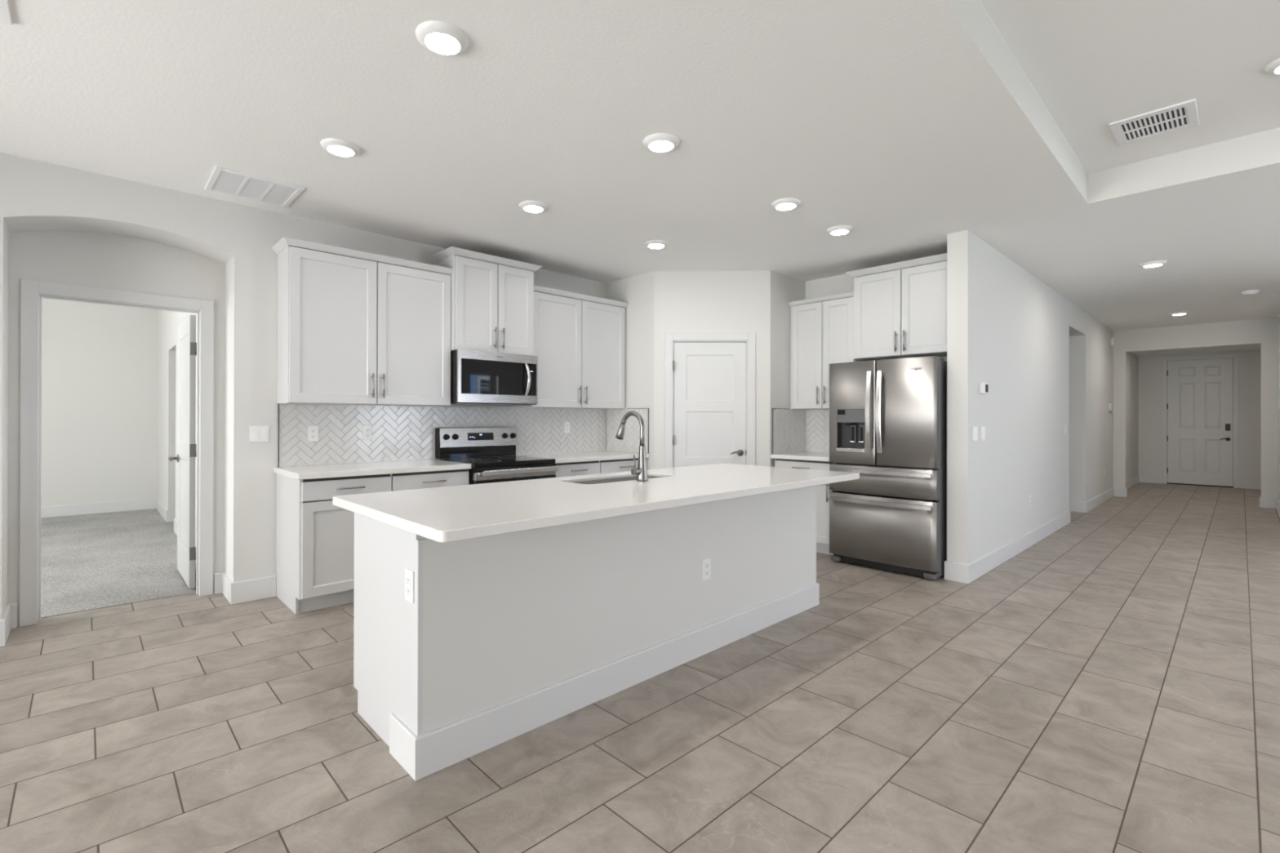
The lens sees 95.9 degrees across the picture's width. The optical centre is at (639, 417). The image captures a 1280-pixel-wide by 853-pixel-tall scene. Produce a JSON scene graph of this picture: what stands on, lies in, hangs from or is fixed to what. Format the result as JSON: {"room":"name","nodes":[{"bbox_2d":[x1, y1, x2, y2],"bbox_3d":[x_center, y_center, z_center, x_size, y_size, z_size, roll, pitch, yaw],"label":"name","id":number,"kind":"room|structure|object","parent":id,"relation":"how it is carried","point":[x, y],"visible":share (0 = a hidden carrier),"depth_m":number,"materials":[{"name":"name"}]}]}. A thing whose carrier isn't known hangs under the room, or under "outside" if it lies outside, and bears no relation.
{"room":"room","nodes":[
{"label":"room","id":0,"kind":"room"},
{"bbox_2d":[41,297,158,506],"bbox_3d":[-7.693,-0.257,7.253,4.550,3.050,0.120,0,0,-44],"label":"wall","id":1,"kind":"structure","parent":0,"point":[100,361],"depth_m":7.66,"materials":[{"name":"white paint"}]},
{"bbox_2d":[8,230,225,626],"bbox_3d":[-3.982,-0.256,3.389,4.550,3.050,0.125,0,0,-44],"label":"wall niche","id":2,"kind":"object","parent":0,"point":[78,258],"visible":0.14,"depth_m":3.79,"materials":[{"name":"white paint"}]},
{"bbox_2d":[157,309,196,541],"bbox_3d":[-4.893,-0.253,6.229,0.120,3.050,5.235,0,0,-44],"label":"wall","id":3,"kind":"structure","parent":0,"point":[168,322],"depth_m":7.06,"materials":[{"name":"white paint"}]},
{"bbox_2d":[41,497,195,546],"bbox_3d":[-6.211,1.194,4.964,3.525,0.146,5.235,0,0,-44],"label":"baseboard","id":4,"kind":"structure","parent":3,"relation":"attached to","point":[145,504],"depth_m":7.61,"materials":[{"name":"white paint"}]},
{"bbox_2d":[0,152,606,619],"bbox_3d":[-2.810,-0.099,4.177,8.233,2.743,0.362,0,0,-44],"label":"wall","id":5,"kind":"structure","parent":0,"point":[35,195],"depth_m":3.98,"materials":[{"name":"white paint"}]},
{"bbox_2d":[0,603,17,646],"bbox_3d":[-4.657,1.193,2.393,2.804,0.146,0.376,0,0,-44],"label":"baseboard","id":6,"kind":"structure","parent":5,"relation":"attached to","point":[8,621],"depth_m":3.35,"materials":[{"name":"white paint"}]},
{"bbox_2d":[19,279,213,626],"bbox_3d":[-3.758,0.215,4.184,0.951,2.112,0.993,0,0,-44],"label":"door","id":7,"kind":"structure","parent":5,"relation":"in","point":[33,292],"depth_m":4.09,"materials":[{"name":"white paint"}]},
{"bbox_2d":[213,572,275,604],"bbox_3d":[-2.836,1.200,4.143,0.309,0.146,0.376,0,0,-44],"label":"baseboard","id":8,"kind":"structure","parent":5,"relation":"attached to","point":[243,591],"depth_m":4.04,"materials":[{"name":"white paint"}]},
{"bbox_2d":[249,426,269,442],"bbox_3d":[-2.671,0.115,4.051,0.116,0.115,0.012,0,0,-44],"label":"light switch","id":9,"kind":"object","parent":5,"relation":"attached to","point":[257,433],"visible":1,"depth_m":4.05,"materials":[{"name":"white plastic"}]},
{"bbox_2d":[271,236,453,406],"bbox_3d":[-2.066,-0.654,4.390,1.194,1.110,0.361,0,0,-44],"label":"upper cabinet","id":10,"kind":"object","parent":5,"relation":"attached to","point":[355,327],"visible":1,"depth_m":4.21,"materials":[{"name":"white paint"}]},
{"bbox_2d":[278,403,606,466],"bbox_3d":[-1.479,0.130,5.196,3.077,0.453,0.010,0,0,-44],"label":"backsplash","id":11,"kind":"structure","parent":5,"relation":"attached to","point":[399,433],"depth_m":4.75,"materials":[{"name":"white tile"}]},
{"bbox_2d":[307,426,318,441],"bbox_3d":[-2.423,0.119,4.278,0.070,0.115,0.010,0,0,-44],"label":"wall outlet","id":12,"kind":"object","parent":11,"relation":"attached to","point":[313,431],"visible":1,"depth_m":4.27,"materials":[{"name":"white plastic"}]},
{"bbox_2d":[311,429,315,438],"bbox_3d":[-2.421,0.119,4.276,0.033,0.068,0.004,0,0,-44],"label":"receptacle","id":13,"kind":"object","parent":12,"relation":"attached to","point":[313,431],"depth_m":4.28,"materials":[{"name":"white plastic"}]},
{"bbox_2d":[362,425,372,439],"bbox_3d":[-2.146,0.119,4.544,0.070,0.115,0.010,0,0,-44],"label":"wall outlet","id":14,"kind":"object","parent":11,"relation":"attached to","point":[366,429],"visible":1,"depth_m":4.54,"materials":[{"name":"white plastic"}]},
{"bbox_2d":[365,428,369,436],"bbox_3d":[-2.144,0.119,4.542,0.033,0.068,0.004,0,0,-44],"label":"receptacle","id":15,"kind":"object","parent":14,"relation":"attached to","point":[367,430],"depth_m":4.54,"materials":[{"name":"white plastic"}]},
{"bbox_2d":[564,422,569,433],"bbox_3d":[-0.743,0.100,5.891,0.070,0.115,0.010,0,0,-44],"label":"wall outlet","id":16,"kind":"object","parent":11,"relation":"attached to","point":[566,424],"visible":1,"depth_m":5.88,"materials":[{"name":"white plastic"}]},
{"bbox_2d":[565,424,568,431],"bbox_3d":[-0.741,0.100,5.889,0.033,0.068,0.004,0,0,-44],"label":"receptacle","id":17,"kind":"object","parent":16,"relation":"attached to","point":[566,425],"depth_m":5.89,"materials":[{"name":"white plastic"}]},
{"bbox_2d":[429,246,542,355],"bbox_3d":[-1.337,-0.957,5.050,0.860,0.816,0.418,0,0,-44],"label":"upper cabinet","id":18,"kind":"object","parent":5,"relation":"attached to","point":[492,296],"visible":0.84,"depth_m":4.88,"materials":[{"name":"white paint"}]},
{"bbox_2d":[450,349,537,405],"bbox_3d":[-1.316,-0.330,5.025,0.757,0.440,0.478,0,0,-44],"label":"microwave","id":19,"kind":"object","parent":18,"relation":"attached to","point":[477,378],"visible":0.98,"depth_m":4.85,"materials":[{"name":"silver metal"}]},
{"bbox_2d":[512,284,628,408],"bbox_3d":[-0.661,-0.646,5.740,1.163,1.104,0.361,0,0,-44],"label":"upper cabinet","id":20,"kind":"object","parent":5,"relation":"attached to","point":[580,339],"visible":0.9,"depth_m":5.60,"materials":[{"name":"white paint"}]},
{"bbox_2d":[606,271,654,469],"bbox_3d":[-0.175,-0.090,6.160,0.115,2.743,1.028,0,0,-44],"label":"wall","id":21,"kind":"structure","parent":0,"point":[637,291],"depth_m":5.90,"materials":[{"name":"white paint"}]},
{"bbox_2d":[606,408,648,453],"bbox_3d":[-0.137,0.132,6.029,0.010,0.457,0.646,0,0,-44],"label":"backsplash","id":22,"kind":"structure","parent":21,"relation":"attached to","point":[630,442],"depth_m":6.02,"materials":[{"name":"white tile"}]},
{"bbox_2d":[0,0,1279,331],"bbox_3d":[3.172,-1.620,3.337,15.690,0.320,10.120,0,0,-44],"label":"ceiling","id":23,"kind":"structure","parent":0,"point":[908,125],"depth_m":2.93,"materials":[{"name":"white paint"}]},
{"bbox_2d":[0,0,13,25],"bbox_3d":[-2.346,-1.468,1.856,0.420,0.012,0.420,0,0,-44],"label":"ceiling vent","id":24,"kind":"object","parent":23,"relation":"in","point":[5,11],"visible":1,"depth_m":2.08,"materials":[{"name":"white metal"}]},
{"bbox_2d":[204,165,304,208],"bbox_3d":[-2.467,-1.465,3.693,0.460,0.011,0.455,0,0,-44],"label":"ceiling vent","id":25,"kind":"object","parent":23,"relation":"in","point":[222,180],"visible":1,"depth_m":3.67,"materials":[{"name":"white metal"}]},
{"bbox_2d":[320,137,360,157],"bbox_3d":[-1.624,-1.458,3.133,0.196,0.024,0.196,0,0,-44],"label":"recessed light","id":26,"kind":"object","parent":23,"relation":"in","point":[338,147],"visible":1,"depth_m":3.10,"materials":[{"name":"white plastic"}]},
{"bbox_2d":[415,21,468,56],"bbox_3d":[-0.765,-1.458,2.235,0.196,0.024,0.196,0,0,-44],"label":"recessed light","id":27,"kind":"object","parent":23,"relation":"in","point":[439,37],"visible":1,"depth_m":2.21,"materials":[{"name":"white plastic"}]},
{"bbox_2d":[519,200,547,213],"bbox_3d":[-0.739,-1.454,3.997,0.196,0.024,0.196,0,0,-44],"label":"recessed light","id":28,"kind":"object","parent":23,"relation":"in","point":[532,206],"visible":1,"depth_m":3.96,"materials":[{"name":"white plastic"}]},
{"bbox_2d":[644,240,667,248],"bbox_3d":[0.136,-1.451,4.852,0.196,0.024,0.196,0,0,-44],"label":"recessed light","id":29,"kind":"object","parent":23,"relation":"in","point":[653,244],"visible":1,"depth_m":4.80,"materials":[{"name":"white plastic"}]},
{"bbox_2d":[642,133,679,152],"bbox_3d":[0.112,-1.454,3.072,0.196,0.024,0.196,0,0,-44],"label":"recessed light","id":30,"kind":"object","parent":23,"relation":"in","point":[658,142],"visible":1,"depth_m":3.04,"materials":[{"name":"white plastic"}]},
{"bbox_2d":[771,198,800,210],"bbox_3d":[0.996,-1.451,3.942,0.196,0.024,0.196,0,0,-44],"label":"recessed light","id":31,"kind":"object","parent":23,"relation":"in","point":[783,204],"visible":1,"depth_m":3.90,"materials":[{"name":"white plastic"}]},
{"bbox_2d":[826,225,853,235],"bbox_3d":[1.550,-1.449,4.484,0.196,0.024,0.196,0,0,-44],"label":"recessed light","id":32,"kind":"object","parent":23,"relation":"in","point":[841,229],"visible":1,"depth_m":4.44,"materials":[{"name":"white plastic"}]},
{"bbox_2d":[1139,260,1166,267],"bbox_3d":[4.827,-1.440,5.432,0.196,0.024,0.196,0,0,-44],"label":"recessed light","id":33,"kind":"object","parent":23,"relation":"in","point":[1158,263],"visible":1,"depth_m":5.40,"materials":[{"name":"white plastic"}]},
{"bbox_2d":[1109,98,1199,146],"bbox_3d":[2.906,-1.657,3.261,0.374,0.012,0.353,0,0,-44],"label":"ceiling vent","id":34,"kind":"object","parent":23,"relation":"in","point":[1184,115],"visible":1,"depth_m":3.25,"materials":[{"name":"white metal"}]},
{"bbox_2d":[1169,311,1188,315],"bbox_3d":[7.428,-1.431,7.950,0.196,0.024,0.196,0,0,-44],"label":"recessed light","id":35,"kind":"object","parent":23,"relation":"in","point":[1176,313],"visible":1,"depth_m":7.90,"materials":[{"name":"white plastic"}]},
{"bbox_2d":[1240,289,1260,295],"bbox_3d":[6.979,-1.426,6.598,0.150,0.040,0.150,0,0,-44],"label":"smoke detector","id":36,"kind":"object","parent":23,"relation":"attached to","point":[1251,291],"visible":1,"depth_m":6.56,"materials":[{"name":"white plastic"}]},
{"bbox_2d":[1264,57,1279,75],"bbox_3d":[3.054,-1.651,2.688,0.196,0.024,0.196,0,0,-44],"label":"recessed light","id":37,"kind":"object","parent":23,"relation":"in","point":[1273,68],"visible":1,"depth_m":2.72,"materials":[{"name":"white plastic"}]},
{"bbox_2d":[0,482,1279,852],"bbox_3d":[2.443,1.345,6.402,18.900,0.124,15.550,0,0,-44],"label":"floor","id":38,"kind":"structure","parent":0,"point":[1111,685],"depth_m":2.40,"materials":[{"name":"tile"}]},
{"bbox_2d":[275,473,391,613],"bbox_3d":[-2.158,0.833,4.078,0.573,0.882,0.678,0,0,-44],"label":"base cabinet","id":39,"kind":"object","parent":38,"relation":"on","point":[315,536],"visible":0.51,"depth_m":3.80,"materials":[{"name":"white paint"}]},
{"bbox_2d":[273,459,471,479],"bbox_3d":[-1.956,0.374,4.282,1.181,0.038,0.667,0,0,-44],"label":"countertop","id":40,"kind":"structure","parent":39,"relation":"on","point":[323,471],"depth_m":4.10,"materials":[{"name":"white stone"}]},
{"bbox_2d":[391,469,469,491],"bbox_3d":[-1.739,0.835,4.480,0.588,0.882,0.678,0,0,-44],"label":"drawer","id":41,"kind":"object","parent":38,"relation":"on","point":[419,480],"visible":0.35,"depth_m":4.25,"materials":[{"name":"white paint"}]},
{"bbox_2d":[435,426,558,484],"bbox_3d":[-1.217,0.681,4.919,0.761,1.192,0.746,0,0,-44],"label":"electric range","id":42,"kind":"object","parent":38,"relation":"on","point":[464,443],"visible":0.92,"depth_m":4.92,"materials":[{"name":"silver metal"}]},
{"bbox_2d":[440,455,555,468],"bbox_3d":[-1.207,0.371,4.910,0.760,0.040,0.605,0,0,-44],"label":"cooktop","id":43,"kind":"object","parent":42,"relation":"in","point":[482,461],"depth_m":4.80,"materials":[{"name":"black glass"}]},
{"bbox_2d":[555,460,599,477],"bbox_3d":[-0.772,0.838,5.409,0.549,0.882,0.678,0,0,-44],"label":"base cabinet","id":44,"kind":"object","parent":38,"relation":"on","point":[586,468],"visible":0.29,"depth_m":5.19,"materials":[{"name":"white paint"}]},
{"bbox_2d":[521,450,649,463],"bbox_3d":[-0.555,0.379,5.628,1.167,0.038,0.667,0,0,-44],"label":"countertop","id":45,"kind":"structure","parent":44,"relation":"on","point":[590,455],"depth_m":5.45,"materials":[{"name":"white stone"}]},
{"bbox_2d":[353,485,818,781],"bbox_3d":[-0.038,0.836,3.261,2.796,0.882,0.749,0,0,-44],"label":"kitchen island","id":46,"kind":"object","parent":38,"relation":"on","point":[503,637],"visible":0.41,"depth_m":2.45,"materials":[{"name":"white paint"}]},
{"bbox_2d":[404,568,413,603],"bbox_3d":[-0.836,0.608,2.088,0.009,0.115,0.070,0,0,-44],"label":"wall outlet","id":47,"kind":"object","parent":46,"relation":"attached to","point":[409,575],"visible":1,"depth_m":2.08,"materials":[{"name":"white plastic"}]},
{"bbox_2d":[406,575,410,585],"bbox_3d":[-0.838,0.588,2.086,0.003,0.029,0.033,0,0,-44],"label":"receptacle","id":48,"kind":"object","parent":47,"relation":"attached to","point":[408,577],"depth_m":2.08,"materials":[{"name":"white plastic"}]},
{"bbox_2d":[406,586,410,595],"bbox_3d":[-0.838,0.627,2.086,0.003,0.029,0.033,0,0,-44],"label":"receptacle","id":49,"kind":"object","parent":47,"relation":"attached to","point":[408,588],"depth_m":2.08,"materials":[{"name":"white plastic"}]},
{"bbox_2d":[332,463,859,542],"bbox_3d":[0.026,0.376,3.180,2.851,0.038,1.114,0,0,-44],"label":"island countertop","id":50,"kind":"structure","parent":46,"relation":"on","point":[444,514],"depth_m":2.56,"materials":[{"name":"white stone"}]},
{"bbox_2d":[573,475,664,484],"bbox_3d":[-0.119,0.494,3.414,0.710,0.240,0.280,0,0,-44],"label":"undermount sink","id":51,"kind":"object","parent":50,"relation":"in","point":[627,478],"visible":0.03,"depth_m":3.55,"materials":[{"name":"silver metal"}]},
{"bbox_2d":[615,410,648,481],"bbox_3d":[-0.066,0.159,3.316,0.104,0.395,0.248,0,0,-44],"label":"kitchen faucet","id":52,"kind":"object","parent":50,"relation":"on","point":[641,471],"visible":1,"depth_m":3.25,"materials":[{"name":"grey metal"}]},
{"bbox_2d":[702,557,711,581],"bbox_3d":[0.362,0.825,3.139,0.070,0.115,0.009,0,0,-44],"label":"wall outlet","id":53,"kind":"object","parent":46,"relation":"attached to","point":[706,563],"visible":1,"depth_m":3.13,"materials":[{"name":"white plastic"}]},
{"bbox_2d":[704,562,709,568],"bbox_3d":[0.364,0.806,3.137,0.033,0.029,0.003,0,0,-44],"label":"receptacle","id":54,"kind":"object","parent":53,"relation":"attached to","point":[706,564],"depth_m":3.14,"materials":[{"name":"white plastic"}]},
{"bbox_2d":[704,569,709,576],"bbox_3d":[0.364,0.845,3.137,0.033,0.029,0.003,0,0,-44],"label":"receptacle","id":55,"kind":"object","parent":53,"relation":"attached to","point":[706,571],"depth_m":3.14,"materials":[{"name":"white plastic"}]},
{"bbox_2d":[599,457,647,473],"bbox_3d":[-0.353,0.840,5.811,0.612,0.882,0.678,0,0,-44],"label":"base cabinet","id":56,"kind":"object","parent":38,"relation":"on","point":[624,464],"visible":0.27,"depth_m":5.53,"materials":[{"name":"white paint"}]},
{"bbox_2d":[774,458,836,555],"bbox_3d":[1.759,0.844,5.703,0.668,0.882,0.620,0,0,-44],"label":"base cabinet","id":57,"kind":"object","parent":38,"relation":"on","point":[823,491],"visible":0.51,"depth_m":5.38,"materials":[{"name":"white paint"}]},
{"bbox_2d":[770,452,829,462],"bbox_3d":[1.764,0.384,5.711,0.659,0.038,0.674,0,0,-44],"label":"countertop","id":58,"kind":"structure","parent":57,"relation":"on","point":[816,456],"depth_m":5.59,"materials":[{"name":"white stone"}]},
{"bbox_2d":[829,355,946,580],"bbox_3d":[2.237,0.401,5.055,0.828,1.766,0.903,0,0,-44],"label":"refrigerator","id":59,"kind":"object","parent":38,"relation":"on","point":[888,417],"visible":0.99,"depth_m":4.75,"materials":[{"name":"grey metal"}]},
{"bbox_2d":[653,271,770,476],"bbox_3d":[0.717,-0.089,5.795,1.153,2.743,0.115,0,0,1],"label":"wall","id":60,"kind":"structure","parent":0,"point":[685,301],"depth_m":5.74,"materials":[{"name":"white paint"}]},
{"bbox_2d":[665,333,755,468],"bbox_3d":[0.697,0.222,5.768,0.892,2.122,0.168,0,0,1],"label":"door","id":61,"kind":"structure","parent":60,"relation":"in","point":[710,377],"depth_m":5.75,"materials":[{"name":"white paint"}]},
{"bbox_2d":[769,271,804,466],"bbox_3d":[1.534,-0.087,6.038,0.782,2.743,0.115,0,0,-44],"label":"wall","id":62,"kind":"structure","parent":0,"point":[784,289],"depth_m":5.87,"materials":[{"name":"white paint"}]},
{"bbox_2d":[772,408,805,453],"bbox_3d":[1.545,0.136,5.961,0.630,0.457,0.010,0,0,-44],"label":"backsplash","id":63,"kind":"structure","parent":62,"relation":"attached to","point":[788,425],"depth_m":5.95,"materials":[{"name":"white tile"}]},
{"bbox_2d":[804,274,946,453],"bbox_3d":[2.372,-0.086,5.644,0.120,2.743,1.814,0,0,-44],"label":"wall","id":64,"kind":"structure","parent":0,"point":[843,283],"depth_m":5.99,"materials":[{"name":"white paint"}]},
{"bbox_2d":[805,408,829,453],"bbox_3d":[2.016,0.139,5.920,0.009,0.453,0.700,0,0,-44],"label":"backsplash","id":65,"kind":"structure","parent":64,"relation":"attached to","point":[817,420],"depth_m":6.07,"materials":[{"name":"white tile"}]},
{"bbox_2d":[787,291,862,409],"bbox_3d":[1.885,-0.638,5.803,0.360,1.098,0.704,0,0,-44],"label":"upper cabinet","id":66,"kind":"object","parent":64,"relation":"attached to","point":[821,328],"visible":0.78,"depth_m":5.72,"materials":[{"name":"white paint"}]},
{"bbox_2d":[845,253,946,360],"bbox_3d":[2.408,-0.956,5.218,0.417,0.814,0.949,0,0,-44],"label":"upper cabinet","id":67,"kind":"object","parent":64,"relation":"attached to","point":[900,308],"visible":0.8,"depth_m":5.09,"materials":[{"name":"white paint"}]},
{"bbox_2d":[946,230,1137,564],"bbox_3d":[6.352,-0.073,8.230,10.677,2.743,0.168,0,0,-44],"label":"wall","id":68,"kind":"structure","parent":0,"point":[1008,331],"depth_m":5.47,"materials":[{"name":"white paint"}]},
{"bbox_2d":[972,426,977,441],"bbox_3d":[2.674,0.129,4.600,0.116,0.115,0.012,0,0,-44],"label":"light switch","id":69,"kind":"object","parent":68,"relation":"attached to","point":[975,429],"visible":1,"depth_m":4.58,"materials":[{"name":"white plastic"}]},
{"bbox_2d":[980,426,985,440],"bbox_3d":[2.818,0.130,4.738,0.116,0.115,0.012,0,0,-44],"label":"light switch","id":70,"kind":"object","parent":68,"relation":"attached to","point":[982,428],"visible":1,"depth_m":4.72,"materials":[{"name":"white plastic"}]},
{"bbox_2d":[978,382,988,394],"bbox_3d":[2.807,-0.240,4.716,0.160,0.090,0.028,0,0,-44],"label":"thermostat","id":71,"kind":"object","parent":68,"relation":"attached to","point":[983,387],"visible":1,"depth_m":4.67,"materials":[{"name":"white plastic"}]},
{"bbox_2d":[1028,495,1031,506],"bbox_3d":[3.923,0.839,5.801,0.070,0.115,0.009,0,0,-44],"label":"wall outlet","id":72,"kind":"object","parent":68,"relation":"attached to","point":[1029,496],"visible":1,"depth_m":5.78,"materials":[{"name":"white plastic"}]},
{"bbox_2d":[944,475,1162,583],"bbox_3d":[6.252,1.225,8.244,10.584,0.146,0.686,0,0,-42],"label":"baseboard","id":73,"kind":"structure","parent":68,"relation":"attached to","point":[968,573],"depth_m":5.66,"materials":[{"name":"white paint"}]},
{"bbox_2d":[1108,403,1111,413],"bbox_3d":[7.595,-0.149,9.316,0.120,0.160,0.025,0,0,-44],"label":"alarm keypad","id":74,"kind":"object","parent":68,"relation":"attached to","point":[1109,404],"visible":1,"depth_m":9.28,"materials":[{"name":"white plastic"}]},
{"bbox_2d":[1068,334,1071,500],"bbox_3d":[5.004,0.031,8.230,1.340,2.530,1.700,0,0,-44],"label":"wall","id":75,"kind":"structure","parent":0,"point":[1070,336],"depth_m":8.01,"materials":[{"name":"white paint"}]},
{"bbox_2d":[1113,317,1277,498],"bbox_3d":[8.839,-0.067,8.677,0.110,2.743,2.671,0,0,-44],"label":"wall","id":76,"kind":"structure","parent":0,"point":[1264,331],"depth_m":8.74,"materials":[{"name":"white paint"}]},
{"bbox_2d":[1238,480,1279,516],"bbox_3d":[10.951,1.233,7.278,5.114,0.146,4.728,0,0,-44],"label":"baseboard","id":77,"kind":"structure","parent":76,"relation":"attached to","point":[1272,503],"depth_m":8.38,"materials":[{"name":"white paint"}]},
{"bbox_2d":[1131,343,1261,356],"bbox_3d":[9.994,-1.321,9.875,3.210,0.140,2.800,0,0,-44],"label":"ceiling","id":78,"kind":"structure","parent":0,"point":[1246,347],"depth_m":10.74,"materials":[{"name":"white paint"}]},
{"bbox_2d":[1137,349,1261,481],"bbox_3d":[11.063,0.013,10.944,0.120,2.600,2.700,0,0,-44],"label":"wall","id":79,"kind":"structure","parent":0,"point":[1149,367],"depth_m":11.00,"materials":[{"name":"white paint"}]},
{"bbox_2d":[1162,353,1238,488],"bbox_3d":[10.817,0.059,11.162,0.173,2.506,1.048,0,0,-44],"label":"door","id":80,"kind":"structure","parent":79,"relation":"in","point":[1200,393],"depth_m":11.13,"materials":[{"name":"white paint"}]},
{"bbox_2d":[1277,312,1279,502],"bbox_3d":[10.004,-0.070,5.991,1.930,2.743,4.484,0,0,-44],"label":"wall","id":81,"kind":"structure","parent":0,"point":[1278,317],"depth_m":8.05,"materials":[{"name":"white paint"}]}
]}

